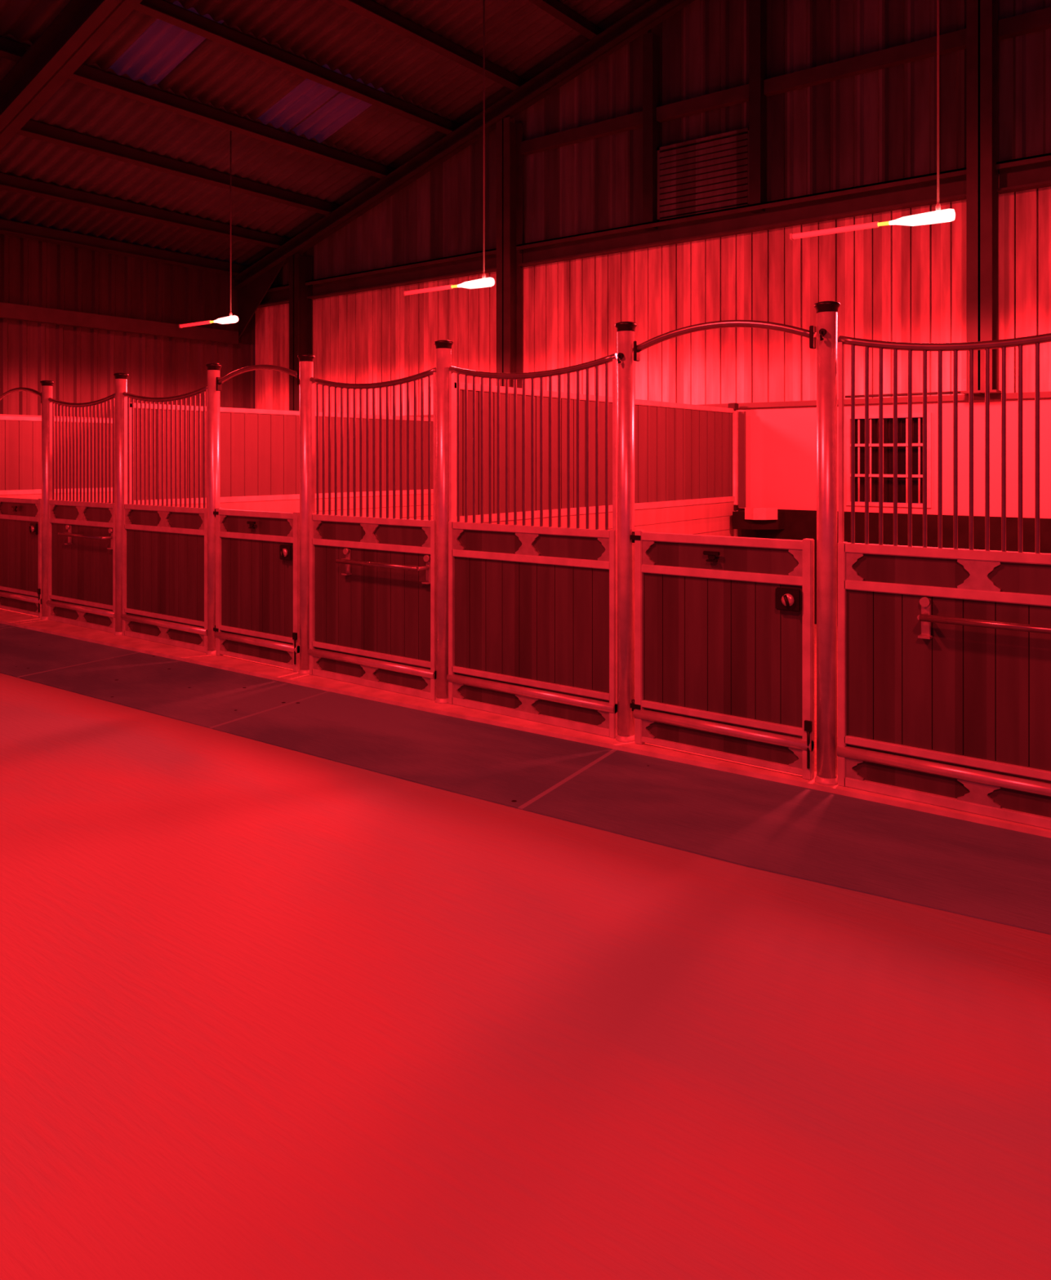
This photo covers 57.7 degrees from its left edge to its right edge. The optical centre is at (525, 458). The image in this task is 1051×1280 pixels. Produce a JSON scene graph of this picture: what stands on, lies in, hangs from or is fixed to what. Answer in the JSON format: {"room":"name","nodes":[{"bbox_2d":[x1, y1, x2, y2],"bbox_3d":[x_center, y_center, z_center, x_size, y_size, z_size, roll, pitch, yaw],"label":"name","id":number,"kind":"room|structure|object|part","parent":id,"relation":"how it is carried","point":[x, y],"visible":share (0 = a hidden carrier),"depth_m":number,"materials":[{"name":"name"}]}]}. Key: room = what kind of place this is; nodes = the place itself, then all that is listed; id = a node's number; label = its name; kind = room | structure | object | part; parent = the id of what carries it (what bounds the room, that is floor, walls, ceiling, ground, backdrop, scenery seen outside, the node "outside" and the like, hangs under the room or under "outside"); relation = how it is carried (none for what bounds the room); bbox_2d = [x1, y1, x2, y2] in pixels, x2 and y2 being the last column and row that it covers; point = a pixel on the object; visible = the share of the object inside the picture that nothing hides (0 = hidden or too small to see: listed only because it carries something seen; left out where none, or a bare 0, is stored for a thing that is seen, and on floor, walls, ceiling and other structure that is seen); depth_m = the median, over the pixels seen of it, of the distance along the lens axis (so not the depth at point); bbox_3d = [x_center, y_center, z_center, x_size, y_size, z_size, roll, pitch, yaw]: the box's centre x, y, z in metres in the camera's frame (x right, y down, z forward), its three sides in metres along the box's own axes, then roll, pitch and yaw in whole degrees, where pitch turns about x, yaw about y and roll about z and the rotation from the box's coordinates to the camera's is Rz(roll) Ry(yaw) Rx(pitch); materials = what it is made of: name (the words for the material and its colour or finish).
{"room":"horse stable","nodes":[
{"label":"horse stable","id":0,"kind":"room"},
{"bbox_2d":[0,0,173,70],"bbox_3d":[-6.992,-4.000,4.691,1.152,0.383,10.967,0,0,37],"label":"ceiling","id":1,"kind":"structure","parent":0,"point":[24,20],"depth_m":8.65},
{"bbox_2d":[0,234,254,495],"bbox_3d":[-10.574,-0.625,6.322,0.200,4.440,21.200,0,0,37],"label":"wall","id":2,"kind":"structure","parent":0,"point":[82,363],"depth_m":12.79,"materials":[{"name":"brown wood"}]},
{"bbox_2d":[0,302,238,344],"bbox_3d":[-5.535,-1.795,12.666,0.100,0.180,4.000,0,0,37],"label":"beam","id":3,"kind":"structure","parent":2,"relation":"attached to","point":[7,311],"depth_m":12.64,"materials":[{"name":"brown paint"}]},
{"bbox_2d":[0,34,399,266],"bbox_3d":[-7.486,-3.339,7.800,3.412,1.039,15.307,0,0,37],"label":"ceiling","id":4,"kind":"structure","parent":0,"point":[78,107],"depth_m":11.57,"materials":[{"name":"grey metal"}]},
{"bbox_2d":[178,130,238,328],"bbox_3d":[-3.709,-2.628,11.119,1.100,2.190,0.084,0,0,37],"label":"pendant lamp","id":5,"kind":"object","parent":4,"relation":"hanging from","point":[231,319],"visible":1,"depth_m":10.84,"materials":[{"name":"white metal"}]},
{"bbox_3d":[-3.435,-1.575,10.909,0.410,0.084,0.084,0,0,37],"label":"bulb","id":6,"kind":"part","parent":5,"relation":"part of","materials":[{"name":"white"}]},
{"bbox_3d":[-3.352,-2.697,10.845,0.014,2.053,0.014,0,0,-30],"label":"cord","id":7,"kind":"part","parent":5,"relation":"part of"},
{"bbox_2d":[157,21,320,120],"bbox_3d":[-2.972,-4.000,9.950,1.152,0.383,1.205,0,0,37],"label":"ceiling","id":8,"kind":"structure","parent":0,"point":[218,74],"depth_m":9.98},
{"bbox_2d":[287,80,355,132],"bbox_3d":[-2.314,-3.989,10.810,1.152,0.361,0.044,0,0,37],"label":"ceiling","id":9,"kind":"structure","parent":0,"point":[335,95],"depth_m":10.86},
{"bbox_2d":[323,91,464,168],"bbox_3d":[-1.525,-4.000,11.843,1.152,0.383,1.644,0,0,37],"label":"ceiling","id":10,"kind":"structure","parent":0,"point":[377,133],"depth_m":11.75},
{"bbox_2d":[167,0,648,124],"bbox_3d":[-1.710,-5.447,3.385,8.832,2.610,15.307,0,0,37],"label":"ceiling","id":11,"kind":"structure","parent":0,"point":[522,38],"depth_m":10.11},
{"bbox_2d":[402,0,494,295],"bbox_3d":[-0.730,-3.172,8.841,1.100,3.278,0.084,0,0,37],"label":"pendant lamp","id":12,"kind":"object","parent":11,"relation":"hanging from","point":[485,282],"visible":1,"depth_m":8.56,"materials":[{"name":"white metal"}]},
{"bbox_3d":[-0.456,-1.575,8.632,0.410,0.084,0.084,0,0,37],"label":"bulb","id":13,"kind":"part","parent":12,"relation":"part of","materials":[{"name":"white glass"}]},
{"bbox_3d":[-0.373,-3.240,8.568,0.014,3.141,0.014,0,0,15],"label":"cord","id":14,"kind":"part","parent":12,"relation":"part of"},
{"bbox_2d":[789,0,955,239],"bbox_3d":[2.336,-3.732,6.497,1.100,4.397,0.084,0,0,37],"label":"pendant lamp","id":15,"kind":"object","parent":11,"relation":"hanging from","point":[939,215],"visible":1,"depth_m":6.24,"materials":[{"name":"white metal"}]},
{"bbox_3d":[2.610,-1.575,6.287,0.410,0.084,0.084,0,0,37],"label":"bulb","id":16,"kind":"part","parent":15,"relation":"part of","materials":[{"name":"white glass"}]},
{"bbox_3d":[2.694,-3.800,6.223,0.014,4.260,0.014,0,0,15],"label":"cord","id":17,"kind":"part","parent":15,"relation":"part of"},
{"bbox_2d":[0,623,1050,1279],"bbox_3d":[-0.836,1.692,-1.060,28.040,0.206,21.300,0,0,37],"label":"floor","id":18,"kind":"structure","parent":0,"point":[268,1011],"depth_m":2.78,"materials":[{"name":"grey concrete"}]},
{"bbox_2d":[0,416,251,505],"bbox_3d":[-5.183,0.522,12.460,0.150,2.145,4.280,0,0,37],"label":"wall","id":19,"kind":"structure","parent":18,"relation":"on","point":[20,437],"depth_m":11.50,"materials":[{"name":"wood"}]},
{"bbox_3d":[-5.217,0.535,12.473,0.050,2.060,4.260,0,0,37],"label":"frame","id":20,"kind":"part","parent":19,"relation":"part of","materials":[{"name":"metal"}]},
{"bbox_2d":[129,402,433,519],"bbox_3d":[-2.231,0.522,10.203,0.150,2.145,4.280,0,0,37],"label":"wall","id":21,"kind":"structure","parent":18,"relation":"on","point":[260,448],"depth_m":9.77,"materials":[{"name":"wood"}]},
{"bbox_2d":[0,608,1050,838],"bbox_3d":[-1.673,1.580,6.818,13.340,0.030,0.520,0,0,37],"label":"trim","id":22,"kind":"structure","parent":18,"relation":"on","point":[7,617],"depth_m":5.87,"materials":[{"name":"concrete"}]},
{"bbox_2d":[0,496,41,618],"bbox_3d":[-5.136,0.980,9.607,1.019,1.170,0.105,0,0,37],"label":"gate","id":23,"kind":"object","parent":22,"relation":"on","point":[20,518],"visible":0.91,"depth_m":9.59,"materials":[{"name":"wood"}]},
{"bbox_3d":[-5.120,1.400,9.614,0.989,0.053,0.054,0,0,37],"label":"kick rail","id":24,"kind":"part","parent":23,"relation":"part of","materials":[{"name":"metal"}]},
{"bbox_3d":[-4.827,0.695,9.364,0.130,0.110,0.023,0,0,37],"label":"latch plate","id":25,"kind":"part","parent":23,"relation":"part of","materials":[{"name":"black metal"}]},
{"bbox_2d":[40,380,53,619],"bbox_3d":[-4.661,0.405,9.291,0.124,2.324,0.124,0,0,37],"label":"post","id":26,"kind":"object","parent":22,"relation":"on","point":[46,385],"visible":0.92,"depth_m":9.25,"materials":[{"name":"metal"}]},
{"bbox_2d":[0,387,41,403],"bbox_3d":[-5.110,-0.624,9.634,1.027,0.178,0.044,0,0,37],"label":"rail","id":27,"kind":"object","parent":26,"relation":"attached to","point":[16,389],"visible":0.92,"depth_m":9.59,"materials":[{"name":"black metal"}]},
{"bbox_3d":[-4.661,1.551,9.291,0.114,0.032,0.114,0,0,37],"label":"plate","id":28,"kind":"part","parent":26,"relation":"part of","materials":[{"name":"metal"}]},
{"bbox_2d":[45,393,115,633],"bbox_3d":[-4.159,0.489,8.844,1.230,2.153,0.151,0,0,37],"label":"stall","id":29,"kind":"object","parent":22,"relation":"on","point":[81,535],"visible":0.92,"depth_m":8.89,"materials":[{"name":"wood"}]},
{"bbox_3d":[-4.135,1.400,8.874,1.222,0.053,0.054,0,0,37],"label":"kick rail","id":30,"kind":"part","parent":29,"relation":"part of","materials":[{"name":"metal"}]},
{"bbox_3d":[-4.060,0.710,8.693,0.762,0.032,0.032,0,0,37],"label":"blanket rail","id":31,"kind":"part","parent":29,"relation":"part of","materials":[{"name":"metal"}]},
{"bbox_3d":[-4.128,0.984,8.884,1.222,1.163,0.050,0,0,37],"label":"frame","id":32,"kind":"part","parent":29,"relation":"part of","materials":[{"name":"metal"}]},
{"bbox_3d":[-4.128,-0.532,8.884,1.230,0.111,0.038,0,0,37],"label":"curved rail","id":33,"kind":"part","parent":29,"relation":"part of","materials":[{"name":"grey metal"}]},
{"bbox_2d":[113,373,128,635],"bbox_3d":[-3.595,0.405,8.476,0.124,2.324,0.124,0,0,37],"label":"post","id":34,"kind":"object","parent":22,"relation":"on","point":[121,379],"visible":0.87,"depth_m":8.43,"materials":[{"name":"metal"}]},
{"bbox_3d":[-3.595,1.551,8.476,0.114,0.032,0.114,0,0,37],"label":"plate","id":35,"kind":"part","parent":34,"relation":"part of","materials":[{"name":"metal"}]},
{"bbox_2d":[120,386,207,653],"bbox_3d":[-3.050,0.489,8.051,1.270,2.153,0.064,0,0,37],"label":"stall","id":36,"kind":"object","parent":22,"relation":"on","point":[165,548],"visible":0.91,"depth_m":8.03,"materials":[{"name":"wood"}]},
{"bbox_3d":[-3.053,1.400,8.047,1.262,0.053,0.054,0,0,37],"label":"kick rail","id":37,"kind":"part","parent":36,"relation":"part of","materials":[{"name":"metal"}]},
{"bbox_3d":[-3.046,0.984,8.056,1.262,1.163,0.050,0,0,37],"label":"frame","id":38,"kind":"part","parent":36,"relation":"part of","materials":[{"name":"metal"}]},
{"bbox_3d":[-3.046,-0.532,8.056,1.270,0.111,0.038,0,0,37],"label":"curved rail","id":39,"kind":"part","parent":36,"relation":"part of","materials":[{"name":"grey metal"}]},
{"bbox_2d":[205,363,222,654],"bbox_3d":[-2.497,0.405,7.637,0.124,2.324,0.124,0,0,37],"label":"post","id":40,"kind":"object","parent":22,"relation":"on","point":[213,369],"visible":0.89,"depth_m":7.59,"materials":[{"name":"metal"}]},
{"bbox_3d":[-2.497,1.551,7.637,0.114,0.032,0.114,0,0,37],"label":"plate","id":41,"kind":"part","parent":40,"relation":"part of","materials":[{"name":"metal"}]},
{"bbox_2d":[213,507,299,672],"bbox_3d":[-2.073,0.980,7.266,1.022,1.170,0.105,0,0,37],"label":"gate","id":42,"kind":"object","parent":40,"relation":"attached to","point":[257,553],"visible":0.98,"depth_m":7.26,"materials":[{"name":"wood"}]},
{"bbox_3d":[-2.057,1.400,7.272,0.992,0.053,0.054,0,0,37],"label":"kick rail","id":43,"kind":"part","parent":42,"relation":"part of","materials":[{"name":"metal"}]},
{"bbox_3d":[-1.773,0.695,7.000,0.064,0.064,0.021,0,0,37],"label":"latch knob","id":44,"kind":"part","parent":42,"relation":"part of","materials":[{"name":"metal"}]},
{"bbox_3d":[-1.763,0.695,7.021,0.130,0.110,0.023,0,0,37],"label":"latch plate","id":45,"kind":"part","parent":42,"relation":"part of","materials":[{"name":"black metal"}]},
{"bbox_2d":[297,354,315,674],"bbox_3d":[-1.597,0.405,6.949,0.124,2.324,0.124,0,0,37],"label":"post","id":46,"kind":"object","parent":22,"relation":"on","point":[306,361],"visible":0.91,"depth_m":6.90,"materials":[{"name":"metal"}]},
{"bbox_2d":[215,364,299,391],"bbox_3d":[-2.047,-0.624,7.293,1.030,0.178,0.044,0,0,37],"label":"rail","id":47,"kind":"object","parent":46,"relation":"attached to","point":[220,380],"visible":0.93,"depth_m":7.29,"materials":[{"name":"black metal"}]},
{"bbox_3d":[-1.597,1.551,6.949,0.114,0.032,0.114,0,0,37],"label":"plate","id":48,"kind":"part","parent":46,"relation":"part of","materials":[{"name":"metal"}]},
{"bbox_2d":[307,367,435,700],"bbox_3d":[-1.092,0.489,6.499,1.237,2.153,0.151,0,0,37],"label":"stall","id":49,"kind":"object","parent":22,"relation":"on","point":[372,580],"visible":0.97,"depth_m":6.50,"materials":[{"name":"wood"}]},
{"bbox_3d":[-1.068,1.400,6.529,1.229,0.053,0.054,0,0,37],"label":"kick rail","id":50,"kind":"part","parent":49,"relation":"part of","materials":[{"name":"metal"}]},
{"bbox_3d":[-1.061,0.984,6.539,1.229,1.163,0.050,0,0,37],"label":"frame","id":51,"kind":"part","parent":49,"relation":"part of","materials":[{"name":"metal"}]},
{"bbox_3d":[-1.061,-0.532,6.539,1.237,0.111,0.038,0,0,37],"label":"curved rail","id":52,"kind":"part","parent":49,"relation":"part of","materials":[{"name":"grey metal"}]},
{"bbox_3d":[-0.993,0.710,6.348,0.769,0.032,0.032,0,0,37],"label":"blanket rail","id":53,"kind":"part","parent":49,"relation":"part of","materials":[{"name":"metal"}]},
{"bbox_2d":[434,340,453,703],"bbox_3d":[-0.525,0.405,6.129,0.124,2.324,0.124,0,0,37],"label":"post","id":54,"kind":"object","parent":22,"relation":"on","point":[443,348],"visible":0.92,"depth_m":6.08,"materials":[{"name":"metal"}]},
{"bbox_3d":[-0.525,1.551,6.129,0.114,0.032,0.114,0,0,37],"label":"plate","id":55,"kind":"part","parent":54,"relation":"part of","materials":[{"name":"metal"}]},
{"bbox_2d":[446,353,617,737],"bbox_3d":[0.012,0.489,5.709,1.252,2.153,0.064,0,0,37],"label":"stall","id":56,"kind":"object","parent":22,"relation":"on","point":[532,610],"visible":0.98,"depth_m":5.66,"materials":[{"name":"wood"}]},
{"bbox_3d":[0.009,1.400,5.705,1.244,0.053,0.054,0,0,37],"label":"kick rail","id":57,"kind":"part","parent":56,"relation":"part of","materials":[{"name":"metal"}]},
{"bbox_3d":[0.017,0.984,5.715,1.244,1.163,0.050,0,0,37],"label":"frame","id":58,"kind":"part","parent":56,"relation":"part of","materials":[{"name":"metal"}]},
{"bbox_3d":[0.017,-0.532,5.715,1.252,0.111,0.038,0,0,37],"label":"curved rail","id":59,"kind":"part","parent":56,"relation":"part of","materials":[{"name":"grey metal"}]},
{"bbox_2d":[614,321,636,742],"bbox_3d":[0.558,0.405,5.301,0.124,2.324,0.124,0,0,37],"label":"post","id":60,"kind":"object","parent":22,"relation":"on","point":[625,331],"visible":0.97,"depth_m":5.26,"materials":[{"name":"metal"}]},
{"bbox_2d":[617,352,623,363],"bbox_3d":[0.519,-0.551,5.250,0.032,0.061,0.044,0,0,37],"label":"hook","id":61,"kind":"object","parent":60,"relation":"attached to","point":[620,355],"visible":1,"depth_m":5.25,"materials":[{"name":"black metal"}]},
{"bbox_3d":[0.558,1.551,5.301,0.114,0.032,0.114,0,0,37],"label":"plate","id":62,"kind":"part","parent":60,"relation":"part of","materials":[{"name":"metal"}]},
{"bbox_2d":[630,529,813,780],"bbox_3d":[0.982,0.980,4.930,1.022,1.170,0.105,0,0,37],"label":"gate","id":63,"kind":"object","parent":60,"relation":"attached to","point":[724,625],"visible":1,"depth_m":4.91,"materials":[{"name":"wood"}]},
{"bbox_3d":[0.999,1.400,4.936,0.992,0.053,0.054,0,0,37],"label":"kick rail","id":64,"kind":"part","parent":63,"relation":"part of","materials":[{"name":"metal"}]},
{"bbox_3d":[1.274,0.698,4.653,0.016,0.061,0.035,0,0,-41],"label":"latch lever","id":65,"kind":"part","parent":63,"relation":"part of","materials":[{"name":"black metal"}]},
{"bbox_3d":[1.283,0.695,4.664,0.064,0.064,0.021,0,0,37],"label":"latch knob","id":66,"kind":"part","parent":63,"relation":"part of","materials":[{"name":"metal"}]},
{"bbox_3d":[1.292,0.695,4.685,0.130,0.110,0.023,0,0,37],"label":"latch plate","id":67,"kind":"part","parent":63,"relation":"part of","materials":[{"name":"black metal"}]},
{"bbox_2d":[813,301,839,785],"bbox_3d":[1.458,0.405,4.612,0.124,2.324,0.124,0,0,37],"label":"post","id":68,"kind":"object","parent":22,"relation":"on","point":[826,312],"visible":0.99,"depth_m":4.57,"materials":[{"name":"metal"}]},
{"bbox_2d":[632,320,816,361],"bbox_3d":[1.008,-0.624,4.957,1.030,0.178,0.044,0,0,37],"label":"rail","id":69,"kind":"object","parent":68,"relation":"attached to","point":[811,334],"visible":1,"depth_m":4.91,"materials":[{"name":"black metal"}]},
{"bbox_2d":[818,328,826,340],"bbox_3d":[1.419,-0.591,4.562,0.032,0.061,0.044,0,0,37],"label":"hook","id":70,"kind":"object","parent":68,"relation":"attached to","point":[822,331],"visible":1,"depth_m":4.56,"materials":[{"name":"black metal"}]},
{"bbox_3d":[1.458,1.551,4.612,0.114,0.032,0.114,0,0,37],"label":"plate","id":71,"kind":"part","parent":68,"relation":"part of","materials":[{"name":"metal"}]},
{"bbox_2d":[835,333,1050,829],"bbox_3d":[1.968,0.489,4.159,1.248,2.153,0.151,0,0,37],"label":"stall","id":72,"kind":"object","parent":22,"relation":"on","point":[944,654],"visible":1,"depth_m":4.29,"materials":[{"name":"metal"}]},
{"bbox_3d":[1.991,1.400,4.190,1.240,0.053,0.054,0,0,37],"label":"kick rail","id":73,"kind":"part","parent":72,"relation":"part of","materials":[{"name":"metal"}]},
{"bbox_3d":[1.998,0.984,4.199,1.240,1.163,0.050,0,0,37],"label":"frame","id":74,"kind":"part","parent":72,"relation":"part of","materials":[{"name":"metal"}]},
{"bbox_3d":[1.998,-0.532,4.199,1.248,0.111,0.038,0,0,37],"label":"curved rail","id":75,"kind":"part","parent":72,"relation":"part of","materials":[{"name":"metal"}]},
{"bbox_3d":[2.067,0.710,4.009,0.780,0.032,0.032,0,0,37],"label":"blanket rail","id":76,"kind":"part","parent":72,"relation":"part of","materials":[{"name":"metal"}]},
{"bbox_2d":[453,382,745,537],"bbox_3d":[0.839,0.522,7.856,0.150,2.145,4.280,0,0,37],"label":"wall","id":77,"kind":"structure","parent":18,"relation":"on","point":[690,460],"depth_m":7.71,"materials":[{"name":"wood"}]},
{"bbox_3d":[2.086,0.550,9.545,0.080,2.090,0.078,0,0,37],"label":"post","id":78,"kind":"part","parent":77,"relation":"part of","materials":[{"name":"wood"}]},
{"bbox_2d":[254,0,1050,416],"bbox_3d":[3.131,-3.606,9.070,18.238,6.142,0.106,0,0,37],"label":"wall","id":79,"kind":"structure","parent":0,"point":[894,282],"depth_m":9.84,"materials":[{"name":"brown wood"}]},
{"bbox_2d":[257,284,288,307],"bbox_3d":[-3.732,-2.405,14.151,1.160,0.240,0.150,0,0,37],"label":"beam","id":80,"kind":"structure","parent":79,"relation":"attached to","point":[278,295],"depth_m":14.14,"materials":[{"name":"brown paint"}]},
{"bbox_2d":[305,248,496,299],"bbox_3d":[-1.667,-2.405,12.572,3.600,0.240,0.150,0,0,37],"label":"beam","id":81,"kind":"structure","parent":79,"relation":"attached to","point":[468,264],"depth_m":12.51,"materials":[{"name":"brown paint"}]},
{"bbox_2d":[520,111,642,155],"bbox_3d":[0.644,-3.695,10.868,1.700,0.140,0.090,0,0,37],"label":"beam","id":82,"kind":"structure","parent":79,"relation":"attached to","point":[632,121],"depth_m":10.82,"materials":[{"name":"brown paint"}]},
{"bbox_2d":[656,84,748,122],"bbox_3d":[1.859,-3.695,9.939,1.080,0.140,0.090,0,0,37],"label":"beam","id":83,"kind":"structure","parent":79,"relation":"attached to","point":[738,95],"depth_m":9.90,"materials":[{"name":"brown paint"}]},
{"bbox_2d":[657,127,748,220],"bbox_3d":[1.857,-2.935,9.945,1.070,0.800,0.064,0,0,37],"label":"louvres","id":84,"kind":"object","parent":79,"relation":"attached to","point":[704,177],"visible":0.82,"depth_m":9.92,"materials":[{"name":"brown wood"}]},
{"bbox_2d":[515,167,965,266],"bbox_3d":[1.912,-2.405,9.836,4.970,0.240,0.150,0,0,37],"label":"beam","id":85,"kind":"structure","parent":79,"relation":"attached to","point":[918,190],"depth_m":9.53,"materials":[{"name":"brown paint"}]},
{"bbox_2d":[642,31,659,231],"bbox_3d":[1.356,-3.511,10.286,0.120,2.091,0.150,0,0,37],"label":"upright","id":86,"kind":"object","parent":85,"relation":"on","point":[651,41],"visible":1,"depth_m":10.24,"materials":[{"name":"brown wood"}]},
{"bbox_2d":[748,0,766,213],"bbox_3d":[2.325,-3.688,9.545,0.120,2.445,0.150,0,0,37],"label":"upright","id":87,"kind":"object","parent":85,"relation":"on","point":[757,8],"visible":1,"depth_m":9.49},
{"bbox_2d":[763,28,965,96],"bbox_3d":[3.158,-3.695,8.946,1.910,0.140,0.090,0,0,37],"label":"beam","id":88,"kind":"structure","parent":79,"relation":"attached to","point":[954,41],"depth_m":8.89,"materials":[{"name":"brown paint"}]},
{"bbox_2d":[995,152,1050,194],"bbox_3d":[7.139,-2.405,5.839,7.750,0.240,0.150,0,0,37],"label":"beam","id":89,"kind":"structure","parent":79,"relation":"attached to","point":[1031,172],"depth_m":8.08,"materials":[{"name":"brown paint"}]},
{"bbox_2d":[997,7,1050,39],"bbox_3d":[7.170,-3.695,5.879,7.750,0.140,0.090,0,0,37],"label":"beam","id":90,"kind":"structure","parent":79,"relation":"attached to","point":[1039,20],"depth_m":8.08,"materials":[{"name":"brown paint"}]},
{"bbox_2d":[418,397,1050,518],"bbox_3d":[3.088,0.530,9.094,18.140,2.130,0.200,0,0,37],"label":"wall","id":91,"kind":"structure","parent":0,"point":[780,442],"depth_m":8.48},
{"bbox_2d":[268,495,1050,626],"bbox_3d":[3.026,1.050,8.996,18.120,1.090,0.029,0,0,37],"label":"trim","id":92,"kind":"structure","parent":91,"relation":"attached to","point":[799,525],"depth_m":8.64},
{"bbox_2d":[402,391,1050,417],"bbox_3d":[3.029,-0.530,9.000,18.120,0.050,0.080,0,0,37],"label":"trim","id":93,"kind":"structure","parent":91,"relation":"attached to","point":[1029,394],"depth_m":8.73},
{"bbox_2d":[288,253,312,411],"bbox_3d":[-3.233,-1.729,13.668,0.280,2.348,0.290,0,0,37],"label":"steel column","id":94,"kind":"structure","parent":93,"relation":"on","point":[300,268],"depth_m":13.63,"materials":[{"name":"metal"}]},
{"bbox_2d":[496,116,522,388],"bbox_3d":[-0.198,-2.283,11.348,0.280,3.456,0.290,0,0,37],"label":"steel column","id":95,"kind":"structure","parent":93,"relation":"on","point":[508,134],"depth_m":11.30,"materials":[{"name":"black metal"}]},
{"bbox_2d":[960,0,1000,394],"bbox_3d":[3.925,-3.036,8.196,0.280,4.961,0.290,0,0,37],"label":"steel column","id":96,"kind":"structure","parent":93,"relation":"on","point":[981,15],"depth_m":8.12,"materials":[{"name":"metal"}]},
{"bbox_2d":[233,0,694,337],"bbox_3d":[6.072,-4.160,6.410,26.140,4.711,0.200,0,0,37],"label":"rafter","id":97,"kind":"object","parent":96,"relation":"on","point":[255,282],"visible":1,"depth_m":11.71,"materials":[{"name":"paint"}]},
{"bbox_2d":[0,218,249,275],"bbox_3d":[-8.674,-2.813,8.552,0.160,0.182,15.050,0,0,37],"label":"beam","id":98,"kind":"structure","parent":97,"relation":"on","point":[11,228],"depth_m":12.69,"materials":[{"name":"paint"}]},
{"bbox_2d":[0,172,291,248],"bbox_3d":[-7.904,-3.095,7.963,0.160,0.182,15.050,0,0,37],"label":"beam","id":99,"kind":"structure","parent":97,"relation":"on","point":[8,182],"depth_m":11.86,"materials":[{"name":"paint"}]},
{"bbox_2d":[16,119,341,214],"bbox_3d":[-7.054,-3.405,7.313,0.160,0.182,15.050,0,0,37],"label":"beam","id":100,"kind":"structure","parent":97,"relation":"on","point":[33,129],"depth_m":11.05,"materials":[{"name":"paint"}]},
{"bbox_2d":[0,35,395,178],"bbox_3d":[-6.212,-3.712,6.669,0.160,0.182,15.050,0,0,37],"label":"beam","id":101,"kind":"structure","parent":97,"relation":"on","point":[11,50],"depth_m":10.25,"materials":[{"name":"paint"}]},
{"bbox_2d":[107,0,223,85],"bbox_3d":[-3.500,-4.000,9.259,1.152,0.383,0.536,0,0,37],"label":"rooflight","id":102,"kind":"object","parent":101,"relation":"on","point":[163,46],"visible":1,"depth_m":9.31,"materials":[{"name":"clear plastic"}]},
{"bbox_2d":[255,63,354,132],"bbox_3d":[-2.467,-4.000,10.610,1.152,0.383,0.456,0,0,37],"label":"rooflight","id":103,"kind":"object","parent":101,"relation":"on","point":[308,95],"visible":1,"depth_m":10.69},
{"bbox_2d":[291,78,387,142],"bbox_3d":[-2.163,-4.000,11.008,1.152,0.383,0.458,0,0,37],"label":"rooflight","id":104,"kind":"object","parent":101,"relation":"on","point":[343,108],"visible":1,"depth_m":11.08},
{"bbox_2d":[133,0,462,134],"bbox_3d":[-5.298,-4.046,5.970,0.160,0.182,15.050,0,0,37],"label":"beam","id":105,"kind":"structure","parent":97,"relation":"on","point":[162,10],"depth_m":9.69,"materials":[{"name":"paint"}]},
{"bbox_2d":[331,0,528,90],"bbox_3d":[-4.480,-4.345,5.345,0.160,0.182,15.050,0,0,37],"label":"beam","id":106,"kind":"structure","parent":97,"relation":"on","point":[371,10],"depth_m":9.88,"materials":[{"name":"paint"}]},
{"bbox_2d":[527,0,604,39],"bbox_3d":[-3.638,-4.652,4.701,0.160,0.182,15.050,0,0,37],"label":"beam","id":107,"kind":"structure","parent":97,"relation":"on","point":[555,8],"depth_m":10.02,"materials":[{"name":"paint"}]},
{"bbox_2d":[961,379,965,391],"bbox_3d":[3.867,-0.625,8.268,0.140,0.120,0.066,0,0,37],"label":"junction box","id":108,"kind":"object","parent":96,"relation":"attached to","point":[963,382],"visible":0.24,"depth_m":8.27,"materials":[{"name":"metal"}]},
{"bbox_2d":[844,391,959,398],"bbox_3d":[3.410,-0.575,8.634,1.030,0.024,0.024,0,0,37],"label":"conduit","id":109,"kind":"object","parent":108,"relation":"attached to","point":[949,392],"visible":0.69,"depth_m":8.62,"materials":[{"name":"metal"}]},
{"bbox_2d":[732,506,784,529],"bbox_3d":[2.277,0.588,9.342,0.410,0.215,0.330,0,0,37],"label":"corner manger","id":110,"kind":"object","parent":91,"relation":"attached to","point":[752,517],"visible":1,"depth_m":9.27,"materials":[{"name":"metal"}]},
{"bbox_2d":[845,413,931,507],"bbox_3d":[3.365,0.020,8.813,0.760,0.850,0.130,0,0,37],"label":"window","id":111,"kind":"structure","parent":91,"relation":"in","point":[902,419],"depth_m":8.86,"materials":[{"name":"metal"}]},
{"bbox_3d":[6.960,-4.843,-3.244,13.002,3.820,15.307,0,0,37],"label":"ceiling","id":112,"kind":"structure","parent":0,"visible":0},
{"bbox_2d":[0,0,142,150],"bbox_3d":[3.302,-4.160,2.788,26.140,4.711,0.240,0,0,37],"label":"rafter","id":113,"kind":"object","parent":112,"relation":"attached to","point":[82,26],"visible":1,"depth_m":8.48,"materials":[{"name":"paint"}]}
]}

